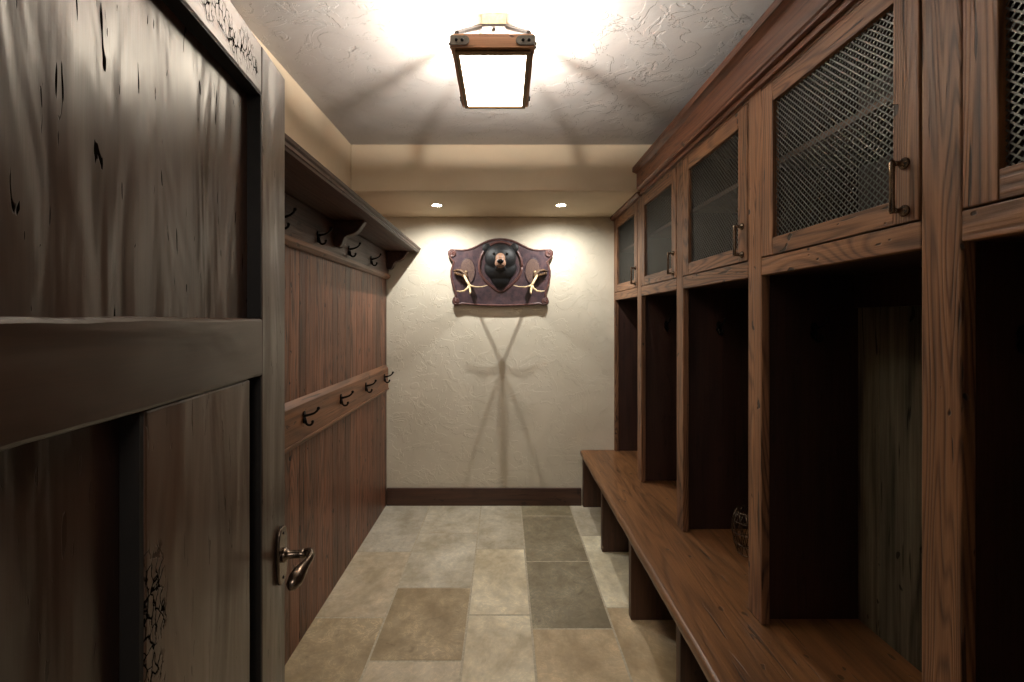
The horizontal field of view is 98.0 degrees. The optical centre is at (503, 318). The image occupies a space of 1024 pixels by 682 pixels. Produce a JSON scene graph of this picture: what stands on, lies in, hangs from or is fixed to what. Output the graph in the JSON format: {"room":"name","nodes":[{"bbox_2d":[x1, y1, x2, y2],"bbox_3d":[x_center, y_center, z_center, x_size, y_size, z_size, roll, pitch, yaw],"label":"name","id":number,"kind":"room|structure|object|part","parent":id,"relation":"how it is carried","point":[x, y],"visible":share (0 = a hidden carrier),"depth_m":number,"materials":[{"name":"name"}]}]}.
{"room":"mudroom","nodes":[
{"label":"mudroom","id":0,"kind":"room"},
{"bbox_2d":[251,31,350,188],"bbox_3d":[-1.060,0.140,1.820,0.120,2.760,3.640,0,0,0],"label":"wall","id":1,"kind":"structure","parent":0,"point":[306,124],"depth_m":2.34,"materials":[{"name":"beige paint"}]},
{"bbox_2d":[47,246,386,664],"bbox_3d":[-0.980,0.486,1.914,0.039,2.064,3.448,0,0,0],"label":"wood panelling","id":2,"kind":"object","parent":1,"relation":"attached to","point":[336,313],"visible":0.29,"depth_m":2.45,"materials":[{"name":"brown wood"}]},
{"bbox_2d":[285,365,388,453],"bbox_3d":[-0.944,0.477,1.910,0.032,0.216,3.380,0,0,0],"label":"hook rail","id":3,"kind":"object","parent":2,"relation":"attached to","point":[331,411],"visible":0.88,"depth_m":2.37,"materials":[{"name":"brown wood"}]},
{"bbox_2d":[303,407,319,425],"bbox_3d":[-0.899,0.455,2.080,0.079,0.092,0.026,0,0,0],"label":"coat hook","id":4,"kind":"object","parent":3,"relation":"attached to","point":[305,415],"visible":1,"depth_m":2.08,"materials":[{"name":"metal"}]},
{"bbox_2d":[340,390,353,405],"bbox_3d":[-0.899,0.455,2.550,0.079,0.092,0.026,0,0,0],"label":"coat hook","id":5,"kind":"object","parent":3,"relation":"attached to","point":[352,391],"visible":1,"depth_m":2.54,"materials":[{"name":"metal"}]},
{"bbox_2d":[365,380,376,392],"bbox_3d":[-0.899,0.455,3.010,0.079,0.092,0.026,0,0,0],"label":"coat hook","id":6,"kind":"object","parent":3,"relation":"attached to","point":[375,381],"visible":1,"depth_m":3.00,"materials":[{"name":"metal"}]},
{"bbox_2d":[384,372,393,382],"bbox_3d":[-0.899,0.455,3.475,0.079,0.092,0.026,0,0,0],"label":"coat hook","id":7,"kind":"object","parent":3,"relation":"attached to","point":[392,372],"visible":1,"depth_m":3.47,"materials":[{"name":"metal"}]},
{"bbox_2d":[285,193,390,279],"bbox_3d":[-0.943,-0.433,1.929,0.034,0.222,3.418,0,0,0],"label":"hook rail","id":8,"kind":"object","parent":2,"relation":"attached to","point":[301,235],"visible":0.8,"depth_m":2.33,"materials":[{"name":"brown wood"}]},
{"bbox_2d":[285,208,296,229],"bbox_3d":[-0.905,-0.420,1.860,0.079,0.092,0.026,0,0,0],"label":"coat hook","id":9,"kind":"object","parent":8,"relation":"attached to","point":[294,209],"visible":0.45,"depth_m":1.86,"materials":[{"name":"metal"}]},
{"bbox_2d":[317,227,332,244],"bbox_3d":[-0.905,-0.420,2.250,0.079,0.092,0.026,0,0,0],"label":"coat hook","id":10,"kind":"object","parent":8,"relation":"attached to","point":[331,228],"visible":1,"depth_m":2.25,"materials":[{"name":"metal"}]},
{"bbox_3d":[-0.943,-0.341,1.927,0.034,0.038,3.415,0,0,0],"label":"moulding","id":11,"kind":"part","parent":8,"relation":"part of","materials":[{"name":"brown wood"}]},
{"bbox_2d":[348,242,360,256],"bbox_3d":[-0.905,-0.420,2.700,0.079,0.092,0.026,0,0,0],"label":"coat hook","id":12,"kind":"object","parent":8,"relation":"attached to","point":[349,248],"visible":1,"depth_m":2.69,"materials":[{"name":"metal"}]},
{"bbox_2d":[370,253,381,265],"bbox_3d":[-0.905,-0.420,3.150,0.079,0.092,0.026,0,0,0],"label":"coat hook","id":13,"kind":"object","parent":8,"relation":"attached to","point":[371,258],"visible":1,"depth_m":3.15,"materials":[{"name":"metal"}]},
{"bbox_2d":[285,133,420,269],"bbox_3d":[-0.838,-0.490,1.929,0.320,0.184,3.418,0,0,0],"label":"wall shelf","id":14,"kind":"object","parent":1,"relation":"attached to","point":[307,180],"visible":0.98,"depth_m":2.14,"materials":[{"name":"brown wood"}]},
{"bbox_2d":[285,505,675,681],"bbox_3d":[0.150,1.560,0.778,2.540,0.080,5.823,0,0,0],"label":"floor","id":15,"kind":"structure","parent":0,"point":[430,593],"depth_m":2.33,"materials":[{"name":"tile"}]},
{"bbox_2d":[580,450,921,681],"bbox_3d":[0.953,1.294,1.912,0.664,0.449,3.448,0,0,0],"label":"bench","id":16,"kind":"object","parent":15,"relation":"on","point":[697,579],"visible":0.86,"depth_m":1.70,"materials":[{"name":"brown wood"}]},
{"bbox_2d":[731,505,748,557],"bbox_3d":[1.125,0.971,2.030,0.160,0.190,0.160,0,0,0],"label":"wire basket","id":17,"kind":"object","parent":16,"relation":"on","point":[736,511],"visible":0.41,"depth_m":2.04,"materials":[{"name":"grey metal"}]},
{"bbox_2d":[610,0,1023,681],"bbox_3d":[1.060,0.043,1.912,0.451,2.052,3.452,0,0,0],"label":"tall cabinet","id":18,"kind":"object","parent":16,"relation":"on","point":[857,164],"visible":1,"depth_m":1.45,"materials":[{"name":"brown wood"}]},
{"bbox_3d":[0.914,0.127,3.622,0.030,1.884,0.032,0,0,0],"label":"post","id":19,"kind":"part","parent":18,"relation":"part of","materials":[{"name":"brown wood"}]},
{"bbox_3d":[0.908,-0.762,3.303,0.021,0.066,0.472,0,0,0],"label":"rail","id":20,"kind":"part","parent":18,"relation":"part of","materials":[{"name":"brown wood"}]},
{"bbox_3d":[0.908,-0.244,3.303,0.021,0.056,0.472,0,0,0],"label":"rail","id":21,"kind":"part","parent":18,"relation":"part of","materials":[{"name":"brown wood"}]},
{"bbox_2d":[618,215,633,283],"bbox_3d":[0.910,-0.500,3.302,0.001,0.460,0.475,0,0,0],"label":"grille","id":22,"kind":"object","parent":18,"relation":"attached to","point":[627,217],"depth_m":3.31,"materials":[{"name":"metal"}]},
{"bbox_3d":[0.883,-0.815,3.268,0.034,0.030,0.737,0,0,0],"label":"bead moulding","id":23,"kind":"part","parent":18,"relation":"part of","materials":[{"name":"brown wood"}]},
{"bbox_3d":[0.913,-0.182,3.303,0.028,0.060,0.606,0,0,0],"label":"rail","id":24,"kind":"part","parent":18,"relation":"part of","materials":[{"name":"brown wood"}]},
{"bbox_2d":[622,243,633,252],"bbox_3d":[1.109,-0.548,3.293,0.307,0.020,0.637,0,0,0],"label":"shelf","id":25,"kind":"object","parent":18,"relation":"attached to","point":[633,243],"depth_m":3.50,"materials":[{"name":"brown wood"}]},
{"bbox_3d":[0.879,-0.295,3.036,0.036,0.133,0.027,0,0,0],"label":"door handle","id":26,"kind":"part","parent":18,"relation":"part of","materials":[{"name":"grey metal"}]},
{"bbox_3d":[0.914,0.127,2.957,0.030,1.884,0.085,0,0,0],"label":"post","id":27,"kind":"part","parent":18,"relation":"part of","materials":[{"name":"brown wood"}]},
{"bbox_3d":[0.908,-0.762,2.617,0.021,0.066,0.461,0,0,0],"label":"rail","id":28,"kind":"part","parent":18,"relation":"part of","materials":[{"name":"brown wood"}]},
{"bbox_3d":[0.908,-0.244,2.617,0.021,0.056,0.461,0,0,0],"label":"rail","id":29,"kind":"part","parent":18,"relation":"part of","materials":[{"name":"brown wood"}]},
{"bbox_2d":[646,186,670,275],"bbox_3d":[0.910,-0.500,2.617,0.001,0.460,0.464,0,0,0],"label":"grille","id":30,"kind":"object","parent":18,"relation":"attached to","point":[663,189],"depth_m":2.62,"materials":[{"name":"metal"}]},
{"bbox_3d":[0.913,-0.182,2.617,0.028,0.060,0.595,0,0,0],"label":"rail","id":31,"kind":"part","parent":18,"relation":"part of","materials":[{"name":"brown wood"}]},
{"bbox_3d":[0.913,-0.806,2.617,0.028,0.017,0.595,0,0,0],"label":"rail","id":32,"kind":"part","parent":18,"relation":"part of","materials":[{"name":"brown wood"}]},
{"bbox_2d":[648,222,670,237],"bbox_3d":[1.109,-0.548,2.620,0.307,0.020,0.650,0,0,0],"label":"shelf","id":33,"kind":"object","parent":18,"relation":"attached to","point":[664,235],"depth_m":2.82,"materials":[{"name":"brown wood"}]},
{"bbox_2d":[664,318,670,331],"bbox_3d":[1.070,0.037,2.905,0.026,0.092,0.079,0,0,0],"label":"coat hook","id":34,"kind":"object","parent":18,"relation":"attached to","point":[666,323],"visible":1,"depth_m":2.92,"materials":[{"name":"metal"}]},
{"bbox_3d":[0.879,-0.295,2.356,0.036,0.133,0.027,0,0,0],"label":"door handle","id":35,"kind":"part","parent":18,"relation":"part of","materials":[{"name":"grey metal"}]},
{"bbox_3d":[0.914,0.127,2.277,0.030,1.884,0.085,0,0,0],"label":"post","id":36,"kind":"part","parent":18,"relation":"part of","materials":[{"name":"brown wood"}]},
{"bbox_3d":[0.908,-0.762,1.937,0.021,0.066,0.461,0,0,0],"label":"rail","id":37,"kind":"part","parent":18,"relation":"part of","materials":[{"name":"brown wood"}]},
{"bbox_3d":[0.908,-0.244,1.937,0.021,0.056,0.461,0,0,0],"label":"rail","id":38,"kind":"part","parent":18,"relation":"part of","materials":[{"name":"brown wood"}]},
{"bbox_2d":[691,133,737,261],"bbox_3d":[0.910,-0.500,1.937,0.001,0.460,0.464,0,0,0],"label":"grille","id":39,"kind":"object","parent":18,"relation":"attached to","point":[728,136],"depth_m":1.92,"materials":[{"name":"metal"}]},
{"bbox_2d":[692,183,737,212],"bbox_3d":[1.109,-0.548,1.940,0.307,0.020,0.650,0,0,0],"label":"shelf","id":40,"kind":"object","parent":18,"relation":"attached to","point":[736,205],"depth_m":2.09,"materials":[{"name":"brown wood"}]},
{"bbox_3d":[0.913,-0.806,1.937,0.028,0.017,0.595,0,0,0],"label":"rail","id":41,"kind":"part","parent":18,"relation":"part of","materials":[{"name":"brown wood"}]},
{"bbox_3d":[0.913,-0.182,1.937,0.028,0.060,0.595,0,0,0],"label":"rail","id":42,"kind":"part","parent":18,"relation":"part of","materials":[{"name":"brown wood"}]},
{"bbox_2d":[716,317,726,335],"bbox_3d":[1.090,0.037,2.225,0.026,0.092,0.079,0,0,0],"label":"coat hook","id":43,"kind":"object","parent":18,"relation":"attached to","point":[719,324],"visible":1,"depth_m":2.24,"materials":[{"name":"metal"}]},
{"bbox_3d":[0.867,-0.907,1.542,0.066,0.152,2.705,0,0,0],"label":"crown moulding","id":44,"kind":"part","parent":18,"relation":"part of","materials":[{"name":"brown wood"}]},
{"bbox_3d":[0.879,-0.295,1.676,0.036,0.133,0.027,0,0,0],"label":"door handle","id":45,"kind":"part","parent":18,"relation":"part of","materials":[{"name":"grey metal"}]},
{"bbox_3d":[0.892,-0.819,1.545,0.014,0.022,2.710,0,0,0],"label":"bead moulding","id":46,"kind":"part","parent":18,"relation":"part of","materials":[{"name":"brown wood"}]},
{"bbox_3d":[0.914,0.127,1.597,0.030,1.884,0.085,0,0,0],"label":"post","id":47,"kind":"part","parent":18,"relation":"part of","materials":[{"name":"brown wood"}]},
{"bbox_3d":[0.913,-0.806,1.257,0.028,0.017,0.595,0,0,0],"label":"rail","id":48,"kind":"part","parent":18,"relation":"part of","materials":[{"name":"brown wood"}]},
{"bbox_3d":[0.908,-0.762,1.257,0.021,0.066,0.461,0,0,0],"label":"rail","id":49,"kind":"part","parent":18,"relation":"part of","materials":[{"name":"brown wood"}]},
{"bbox_2d":[776,8,892,235],"bbox_3d":[0.910,-0.500,1.257,0.001,0.460,0.464,0,0,0],"label":"grille","id":50,"kind":"object","parent":18,"relation":"attached to","point":[880,13],"depth_m":1.21,"materials":[{"name":"metal"}]},
{"bbox_2d":[779,94,892,167],"bbox_3d":[1.109,-0.548,1.260,0.307,0.020,0.650,0,0,0],"label":"shelf","id":51,"kind":"object","parent":18,"relation":"attached to","point":[887,96],"depth_m":1.38,"materials":[{"name":"brown wood"}]},
{"bbox_3d":[0.908,-0.244,1.257,0.021,0.056,0.461,0,0,0],"label":"rail","id":52,"kind":"part","parent":18,"relation":"part of","materials":[{"name":"brown wood"}]},
{"bbox_3d":[0.913,-0.182,1.257,0.028,0.060,0.595,0,0,0],"label":"rail","id":53,"kind":"part","parent":18,"relation":"part of","materials":[{"name":"brown wood"}]},
{"bbox_3d":[0.879,-0.295,0.996,0.036,0.133,0.027,0,0,0],"label":"door handle","id":54,"kind":"part","parent":18,"relation":"part of","materials":[{"name":"grey metal"}]},
{"bbox_3d":[0.914,0.127,0.917,0.030,1.884,0.085,0,0,0],"label":"post","id":55,"kind":"part","parent":18,"relation":"part of","materials":[{"name":"brown wood"}]},
{"bbox_3d":[0.913,-0.182,0.579,0.028,0.060,0.592,0,0,0],"label":"rail","id":56,"kind":"part","parent":18,"relation":"part of","materials":[{"name":"brown wood"}]},
{"bbox_3d":[0.908,-0.244,0.579,0.021,0.056,0.458,0,0,0],"label":"rail","id":57,"kind":"part","parent":18,"relation":"part of","materials":[{"name":"brown wood"}]},
{"bbox_2d":[1005,0,1023,166],"bbox_3d":[0.910,-0.500,0.578,0.001,0.460,0.461,0,0,0],"label":"grille","id":58,"kind":"object","parent":18,"relation":"attached to","point":[1007,2],"depth_m":0.80,"materials":[{"name":"metal"}]},
{"bbox_2d":[1010,16,1023,53],"bbox_3d":[1.109,-0.548,0.582,0.307,0.020,0.647,0,0,0],"label":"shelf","id":59,"kind":"object","parent":18,"relation":"attached to","point":[1016,25],"depth_m":0.85,"materials":[{"name":"brown wood"}]},
{"bbox_2d":[385,217,613,504],"bbox_3d":[0.150,0.140,3.700,2.500,2.760,0.120,0,0,0],"label":"wall","id":60,"kind":"structure","parent":0,"point":[478,396],"depth_m":3.64,"materials":[{"name":"beige paint"}]},
{"bbox_2d":[387,488,580,505],"bbox_3d":[-0.163,1.449,3.629,1.585,0.142,0.022,0,0,0],"label":"baseboard","id":61,"kind":"structure","parent":60,"relation":"attached to","point":[395,496],"depth_m":3.62,"materials":[{"name":"brown wood"}]},
{"bbox_2d":[448,238,552,306],"bbox_3d":[-0.028,-0.378,3.495,0.856,0.556,0.288,0,0,0],"label":"plaque","id":62,"kind":"object","parent":60,"relation":"attached to","point":[497,272],"visible":1,"depth_m":3.60,"materials":[{"name":"brown wood"}]},
{"bbox_3d":[-0.028,-0.421,3.597,0.368,0.424,0.023,0,0,0],"label":"shield frame","id":63,"kind":"part","parent":62,"relation":"part of","materials":[{"name":"brown wood"}]},
{"bbox_2d":[351,145,650,216],"bbox_3d":[0.150,-0.987,3.270,2.300,0.307,0.740,0,0,0],"label":"soffit","id":64,"kind":"object","parent":60,"relation":"attached to","point":[395,180],"depth_m":2.90,"materials":[{"name":"beige paint"}]},
{"bbox_2d":[431,203,442,206],"bbox_3d":[-0.490,-0.831,3.250,0.088,0.004,0.088,0,0,0],"label":"recessed light","id":65,"kind":"object","parent":64,"relation":"in","point":[435,204],"visible":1,"depth_m":3.25,"materials":[{"name":"white metal"}]},
{"bbox_2d":[555,203,566,206],"bbox_3d":[0.416,-0.831,3.250,0.088,0.004,0.088,0,0,0],"label":"recessed light","id":66,"kind":"object","parent":64,"relation":"in","point":[560,204],"visible":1,"depth_m":3.25,"materials":[{"name":"white metal"}]},
{"bbox_2d":[230,0,773,144],"bbox_3d":[0.150,-1.190,1.880,2.540,0.100,3.760,0,0,0],"label":"ceiling","id":67,"kind":"structure","parent":0,"point":[383,72],"depth_m":1.96,"materials":[{"name":"grey paint"}]},
{"bbox_2d":[449,13,536,108],"bbox_3d":[-0.038,-1.020,1.707,0.299,0.239,0.443,0,0,0],"label":"ceiling light","id":68,"kind":"object","parent":67,"relation":"attached to","point":[493,66],"visible":1,"depth_m":1.63,"materials":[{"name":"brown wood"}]},
{"bbox_3d":[-0.038,-0.908,1.707,0.228,0.004,0.372,0,0,0],"label":"glass panel","id":69,"kind":"part","parent":68,"relation":"part of","materials":[{"name":"white glass"}]},
{"bbox_3d":[-0.038,-0.906,1.707,0.256,0.012,0.400,0,0,0],"label":"glass frame","id":70,"kind":"part","parent":68,"relation":"part of","materials":[{"name":"white glass"}]},
{"bbox_3d":[-0.038,-1.084,1.707,0.114,0.012,0.132,0,0,0],"label":"canopy plate","id":71,"kind":"part","parent":68,"relation":"part of","materials":[{"name":"metal"}]},
{"bbox_3d":[0.150,0.190,0.105,2.300,2.660,0.150,0,0,0],"label":"wall","id":72,"kind":"structure","parent":0,"visible":0},
{"bbox_2d":[0,0,314,681],"bbox_3d":[-0.467,0.460,0.653,0.130,2.105,0.907,0,0,-7],"label":"door","id":73,"kind":"structure","parent":72,"relation":"in","point":[143,530],"depth_m":0.60,"materials":[{"name":"brown wood"}]},
{"bbox_3d":[-0.518,-0.245,0.648,0.007,0.486,0.630,0,0,-7],"label":"panel","id":74,"kind":"part","parent":73,"relation":"part of","materials":[{"name":"brown wood"}]},
{"bbox_3d":[-0.519,0.692,0.648,0.005,1.137,0.630,0,0,-7],"label":"panel","id":75,"kind":"part","parent":73,"relation":"part of","materials":[{"name":"brown wood"}]},
{"bbox_3d":[-0.508,0.060,0.650,0.048,0.127,0.630,0,0,-7],"label":"rail","id":76,"kind":"part","parent":73,"relation":"part of","materials":[{"name":"brown wood"}]},
{"bbox_3d":[-0.509,-0.540,0.649,0.044,0.106,0.630,0,0,-7],"label":"rail","id":77,"kind":"part","parent":73,"relation":"part of","materials":[{"name":"brown wood"}]},
{"bbox_3d":[-0.532,0.565,1.065,0.008,0.136,0.056,0,0,-7],"label":"lever plate","id":78,"kind":"part","parent":73,"relation":"part of","materials":[{"name":"grey metal"}]},
{"bbox_3d":[-0.485,0.574,1.026,0.077,0.050,0.122,0,0,-7],"label":"lever","id":79,"kind":"part","parent":73,"relation":"part of","materials":[{"name":"grey metal"}]}
]}

